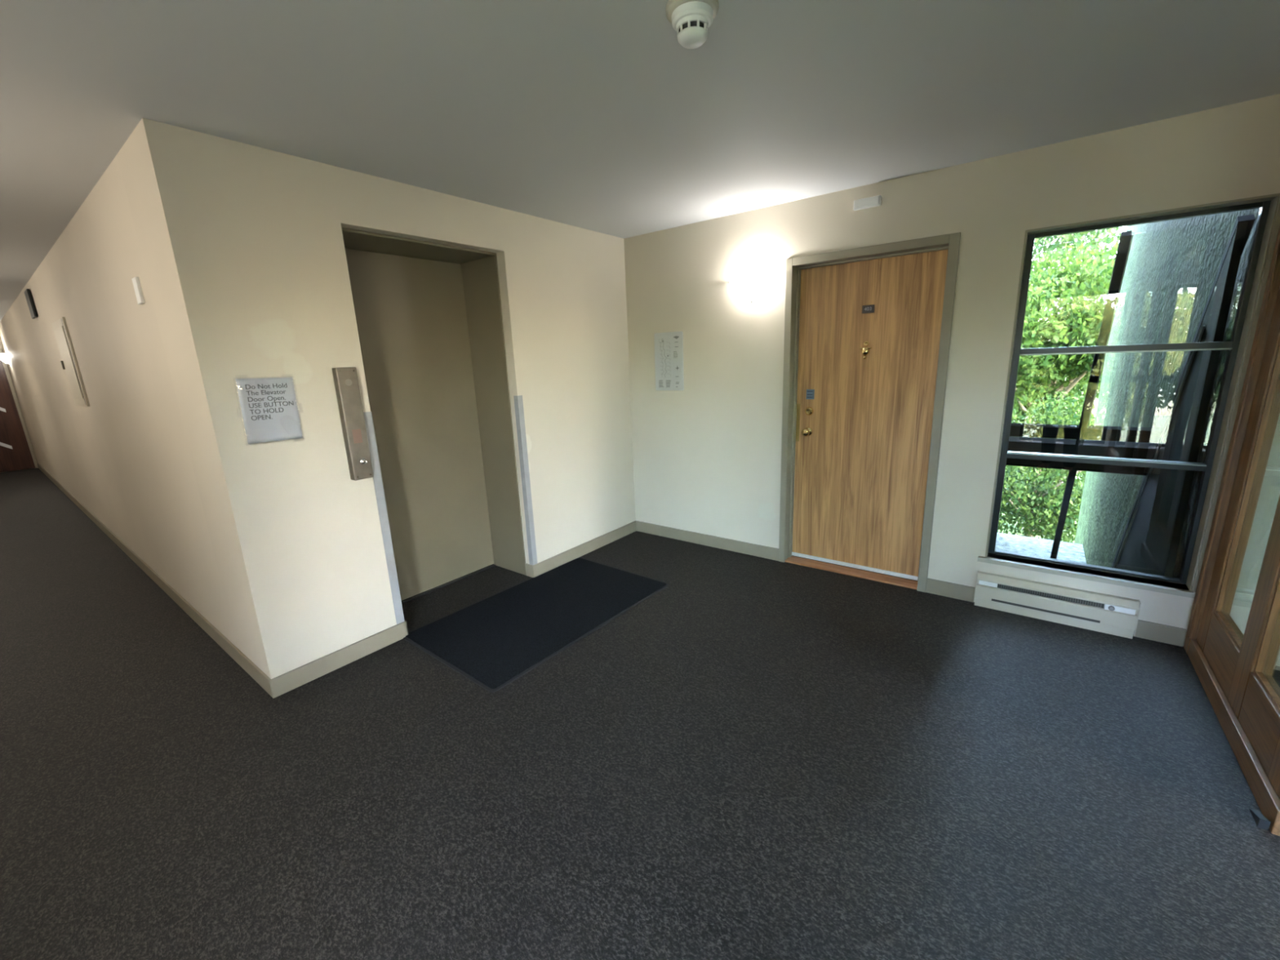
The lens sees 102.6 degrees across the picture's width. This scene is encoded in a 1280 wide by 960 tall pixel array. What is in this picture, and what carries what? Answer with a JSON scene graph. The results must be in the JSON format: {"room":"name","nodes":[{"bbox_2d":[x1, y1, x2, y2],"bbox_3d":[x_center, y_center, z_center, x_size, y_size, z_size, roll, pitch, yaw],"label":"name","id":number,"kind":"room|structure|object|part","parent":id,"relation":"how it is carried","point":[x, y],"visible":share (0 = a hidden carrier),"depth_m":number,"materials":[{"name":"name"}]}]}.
{"room":"lobby","nodes":[
{"label":"lobby","id":0,"kind":"room"},
{"bbox_2d":[0,344,37,472],"bbox_3d":[-11.441,-1.270,8.529,0.200,2.429,1.803,8,17,37],"label":"wall","id":1,"kind":"structure","parent":0,"point":[0,344],"depth_m":9.03,"materials":[{"name":"beige paint"}]},
{"bbox_2d":[0,348,38,471],"bbox_3d":[-11.204,-1.135,8.655,0.054,2.090,0.968,8,17,37],"label":"door","id":2,"kind":"structure","parent":1,"relation":"in","point":[16,451],"depth_m":8.96,"materials":[{"name":"brown wood"}]},
{"bbox_2d":[0,155,236,646],"bbox_3d":[-6.499,-0.825,5.812,11.000,2.429,0.200,8,17,37],"label":"wall","id":3,"kind":"structure","parent":0,"point":[124,455],"depth_m":3.29,"materials":[{"name":"beige paint"}]},
{"bbox_2d":[0,352,9,364],"bbox_3d":[-10.282,-1.956,8.276,0.369,0.169,0.110,8,17,37],"label":"wall lamp","id":4,"kind":"object","parent":3,"relation":"attached to","point":[4,357],"visible":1,"depth_m":8.21,"materials":[{"name":"white glass"}]},
{"bbox_2d":[24,288,37,319],"bbox_3d":[-5.858,-1.692,4.931,0.280,0.250,0.026,8,17,37],"label":"board","id":5,"kind":"object","parent":3,"relation":"attached to","point":[28,295],"visible":1,"depth_m":4.87,"materials":[{"name":"black plastic"}]},
{"bbox_2d":[51,316,89,406],"bbox_3d":[-4.691,-0.955,4.207,0.700,0.680,0.034,8,17,37],"label":"electrical panel","id":6,"kind":"object","parent":3,"relation":"attached to","point":[68,362],"visible":1,"depth_m":4.11,"materials":[{"name":"beige paint"}]},
{"bbox_3d":[-4.693,-0.955,4.205,0.560,0.560,0.005,8,17,37],"label":"panel door","id":7,"kind":"part","parent":6,"relation":"part of","materials":[{"name":"beige paint"}]},
{"bbox_2d":[131,276,145,304],"bbox_3d":[-2.353,-0.887,2.404,0.075,0.115,0.014,8,17,37],"label":"sensor","id":8,"kind":"object","parent":3,"relation":"attached to","point":[135,281],"visible":1,"depth_m":2.39,"materials":[{"name":"white plastic"}]},
{"bbox_2d":[36,462,272,697],"bbox_3d":[-6.319,0.360,5.849,11.500,0.094,0.012,8,17,37],"label":"baseboard","id":9,"kind":"structure","parent":3,"relation":"attached to","point":[255,672],"depth_m":3.31,"materials":[{"name":"beige paint"}]},
{"bbox_2d":[116,117,635,679],"bbox_3d":[-1.131,-0.467,3.396,0.500,2.429,2.817,8,17,37],"label":"wall","id":10,"kind":"structure","parent":0,"point":[242,246],"depth_m":2.46,"materials":[{"name":"beige paint"}]},
{"bbox_2d":[235,377,302,444],"bbox_3d":[-1.653,-0.315,2.295,0.008,0.316,0.256,8,16,37],"label":"paper notice","id":11,"kind":"object","parent":10,"relation":"attached to","point":[268,406],"visible":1,"depth_m":2.29,"materials":[{"name":"grey paper"}]},
{"bbox_2d":[332,367,373,480],"bbox_3d":[-1.431,-0.278,2.562,0.056,0.557,0.096,8,17,37],"label":"panel","id":12,"kind":"object","parent":10,"relation":"attached to","point":[345,379],"visible":1,"depth_m":2.54,"materials":[{"name":"silver metal"}]},
{"bbox_2d":[351,428,362,444],"bbox_3d":[-1.413,-0.219,2.563,0.001,0.070,0.042,8,17,37],"label":"print","id":13,"kind":"object","parent":12,"relation":"attached to","point":[357,433],"depth_m":2.56,"materials":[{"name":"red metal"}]},
{"bbox_2d":[363,411,404,624],"bbox_3d":[-1.400,0.227,2.783,0.053,1.192,0.045,8,17,37],"label":"guard","id":14,"kind":"object","parent":10,"relation":"attached to","point":[377,478],"visible":0.86,"depth_m":2.76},
{"bbox_2d":[341,227,526,603],"bbox_3d":[-1.322,-0.294,3.235,0.425,2.181,0.963,8,17,37],"label":"elevator door","id":15,"kind":"structure","parent":10,"relation":"in","point":[428,315],"depth_m":3.39,"materials":[{"name":"brown metal"}]},
{"bbox_3d":[-1.420,0.745,3.588,0.075,0.005,0.940,8,17,37],"label":"sill","id":16,"kind":"part","parent":15,"relation":"part of","materials":[{"name":"black metal"}]},
{"bbox_2d":[268,520,636,697],"bbox_3d":[-0.916,0.694,3.528,0.086,0.094,2.829,8,17,37],"label":"baseboard","id":17,"kind":"structure","parent":10,"relation":"attached to","point":[283,683],"depth_m":2.77,"materials":[{"name":"beige paint"}]},
{"bbox_2d":[513,395,537,564],"bbox_3d":[-0.790,0.020,3.549,0.039,1.198,0.041,8,17,37],"label":"guard","id":18,"kind":"object","parent":10,"relation":"attached to","point":[518,403],"visible":1,"depth_m":3.53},
{"bbox_2d":[0,468,1279,959],"bbox_3d":[-3.517,0.671,4.529,18.200,0.120,4.920,8,17,37],"label":"floor","id":19,"kind":"structure","parent":0,"point":[757,757],"depth_m":1.84,"materials":[{"name":"grey carpet"}]},
{"bbox_2d":[403,557,669,692],"bbox_3d":[-0.583,0.800,3.206,0.880,0.009,1.435,8,17,38],"label":"door mat","id":20,"kind":"object","parent":19,"relation":"on","point":[492,642],"visible":0.98,"depth_m":3.05,"materials":[{"name":"black carpet"}]},
{"bbox_2d":[1074,208,1279,835],"bbox_3d":[3.189,-0.543,2.843,0.180,8.500,10.418,8,17,37],"label":"wall","id":21,"kind":"structure","parent":19,"relation":"on","point":[1235,670],"depth_m":2.37,"materials":[{"name":"brown wood"}]},
{"bbox_3d":[1.382,1.157,0.760,0.053,0.285,4.095,8,17,37],"label":"rail","id":22,"kind":"part","parent":21,"relation":"part of","materials":[{"name":"brown wood"}]},
{"bbox_2d":[1248,808,1271,831],"bbox_3d":[1.962,1.060,1.623,0.022,0.034,0.087,8,17,37],"label":"wedge","id":23,"kind":"object","parent":19,"relation":"on","point":[1261,821],"visible":1,"depth_m":1.60,"materials":[{"name":"black rubber"}]},
{"bbox_2d":[0,0,1279,320],"bbox_3d":[-3.615,-1.823,3.942,18.200,0.150,4.920,8,17,37],"label":"ceiling","id":24,"kind":"structure","parent":0,"point":[593,115],"depth_m":1.81,"materials":[{"name":"white paint"}]},
{"bbox_2d":[666,0,719,48],"bbox_3d":[0.144,-1.251,1.410,0.144,0.090,0.144,8,17,37],"label":"smoke detector","id":25,"kind":"object","parent":24,"relation":"attached to","point":[691,20],"visible":1,"depth_m":1.38,"materials":[{"name":"beige plastic"}]},
{"bbox_2d":[623,93,1279,666],"bbox_3d":[2.425,-0.404,2.536,6.200,2.429,0.130,8,17,37],"label":"wall","id":26,"kind":"structure","parent":0,"point":[707,454],"depth_m":2.99,"materials":[{"name":"beige paint"}]},
{"bbox_2d":[653,331,684,390],"bbox_3d":[0.227,-0.930,4.031,0.272,0.450,0.005,8,17,37],"label":"evacuation plan","id":27,"kind":"object","parent":26,"relation":"attached to","point":[668,346],"visible":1,"depth_m":4.03,"materials":[{"name":"white paper"}]},
{"bbox_2d":[728,273,780,303],"bbox_3d":[0.749,-1.282,3.460,0.369,0.169,0.110,8,17,37],"label":"wall lamp","id":28,"kind":"object","parent":26,"relation":"attached to","point":[752,289],"visible":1,"depth_m":3.42,"materials":[{"name":"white glass"}]},
{"bbox_2d":[853,195,881,210],"bbox_3d":[1.319,-1.609,2.976,0.148,0.052,0.032,8,17,37],"label":"sensor","id":29,"kind":"object","parent":26,"relation":"attached to","point":[875,201],"visible":1,"depth_m":2.96,"materials":[{"name":"white plastic"}]},
{"bbox_2d":[778,232,960,592],"bbox_3d":[1.436,-0.384,3.352,0.967,2.092,0.216,8,17,37],"label":"door","id":30,"kind":"structure","parent":26,"relation":"in","point":[868,330],"depth_m":3.33,"materials":[{"name":"brown wood"}]},
{"bbox_3d":[1.157,-0.332,3.562,0.062,0.062,0.071,8,17,37],"label":"knob","id":31,"kind":"part","parent":30,"relation":"part of","materials":[{"name":"gold metal"}]},
{"bbox_3d":[1.425,-1.067,3.200,0.072,0.048,0.004,8,17,37],"label":"number plate","id":32,"kind":"part","parent":30,"relation":"part of","materials":[{"name":"grey metal"}]},
{"bbox_2d":[635,520,1186,646],"bbox_3d":[1.336,0.597,3.565,3.434,0.094,0.012,8,17,37],"label":"baseboard","id":33,"kind":"structure","parent":26,"relation":"attached to","point":[1172,635],"depth_m":3.79,"materials":[{"name":"beige paint"}]},
{"bbox_2d":[973,570,1141,639],"bbox_3d":[2.260,0.679,2.823,0.696,0.203,0.071,8,17,37],"label":"baseboard heater","id":34,"kind":"object","parent":26,"relation":"attached to","point":[1117,615],"visible":1,"depth_m":2.79,"materials":[{"name":"beige metal"}]},
{"bbox_3d":[2.018,0.600,2.971,0.088,0.024,0.019,8,17,37],"label":"blank plate","id":35,"kind":"part","parent":34,"relation":"part of","materials":[{"name":"white plastic"}]},
{"bbox_2d":[997,583,1104,608],"bbox_3d":[2.239,0.632,2.811,0.458,0.024,0.007,8,17,37],"label":"grille","id":36,"kind":"object","parent":34,"relation":"attached to","point":[1038,593],"depth_m":2.80,"materials":[{"name":"grey metal"}]},
{"bbox_3d":[2.271,0.761,2.853,0.686,0.030,0.045,8,17,37],"label":"foot rail","id":37,"kind":"part","parent":34,"relation":"part of","materials":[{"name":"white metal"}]},
{"bbox_3d":[2.433,0.663,2.643,0.025,0.025,0.010,8,17,37],"label":"thermostat knob","id":38,"kind":"part","parent":34,"relation":"part of","materials":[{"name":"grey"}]},
{"bbox_3d":[2.467,0.663,2.636,0.116,0.028,0.019,8,17,37],"label":"thermostat plate","id":39,"kind":"part","parent":34,"relation":"part of","materials":[{"name":"white plastic"}]},
{"bbox_2d":[977,193,1279,598],"bbox_3d":[2.341,-0.361,2.590,0.890,1.788,0.156,8,17,37],"label":"window","id":40,"kind":"structure","parent":26,"relation":"in","point":[1268,205],"depth_m":2.47,"materials":[{"name":"black"}]},
{"bbox_3d":[2.362,0.499,2.780,0.880,0.022,0.111,8,17,37],"label":"sill","id":41,"kind":"part","parent":40,"relation":"part of","materials":[{"name":"beige paint"}]},
{"label":"outside","id":42,"kind":"structure","parent":0,"visible":0},
{"bbox_2d":[998,413,1095,542],"bbox_3d":[14.635,-0.333,19.039,66.000,0.200,39.730,8,17,37],"label":"ground","id":43,"kind":"structure","parent":42,"point":[1008,524],"depth_m":12.81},
{"bbox_2d":[997,390,1096,542],"bbox_3d":[7.266,0.207,9.456,2.470,3.712,2.429,5,15,27],"label":"bush","id":44,"kind":"object","parent":43,"relation":"on","point":[1026,505],"visible":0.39,"depth_m":8.84,"materials":[{"name":"green plant"}]},
{"bbox_2d":[1004,241,1118,529],"bbox_3d":[9.120,-2.008,12.058,3.915,6.695,4.318,3,14,22],"label":"tree","id":45,"kind":"object","parent":43,"relation":"on","point":[1065,308],"visible":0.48,"depth_m":10.82,"materials":[{"name":"green plant"}]},
{"bbox_2d":[1029,226,1125,399],"bbox_3d":[15.732,-5.466,18.568,6.615,9.942,6.506,-7,14,-21],"label":"tree","id":46,"kind":"object","parent":43,"relation":"on","point":[1095,237],"visible":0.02,"depth_m":17.53,"materials":[{"name":"green plant"}]},
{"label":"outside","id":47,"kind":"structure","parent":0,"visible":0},
{"bbox_2d":[995,532,1086,564],"bbox_3d":[4.386,1.154,5.743,0.990,0.180,2.900,8,17,37],"label":"ledge","id":48,"kind":"object","parent":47,"point":[1072,552],"visible":0.21,"depth_m":6.50,"materials":[{"name":"white concrete"}]},
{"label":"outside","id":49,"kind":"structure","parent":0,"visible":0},
{"bbox_2d":[1005,214,1255,577],"bbox_3d":[2.851,-0.245,3.442,0.974,2.352,1.717,8,17,37],"label":"glazing","id":50,"kind":"object","parent":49,"point":[1149,542],"visible":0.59,"depth_m":2.89,"materials":[{"name":"glass"}]},
{"bbox_3d":[2.882,-0.218,3.463,0.843,0.338,0.274,8,17,37],"label":"cross rail","id":51,"kind":"part","parent":50,"relation":"part of","materials":[{"name":"black metal"}]}
]}

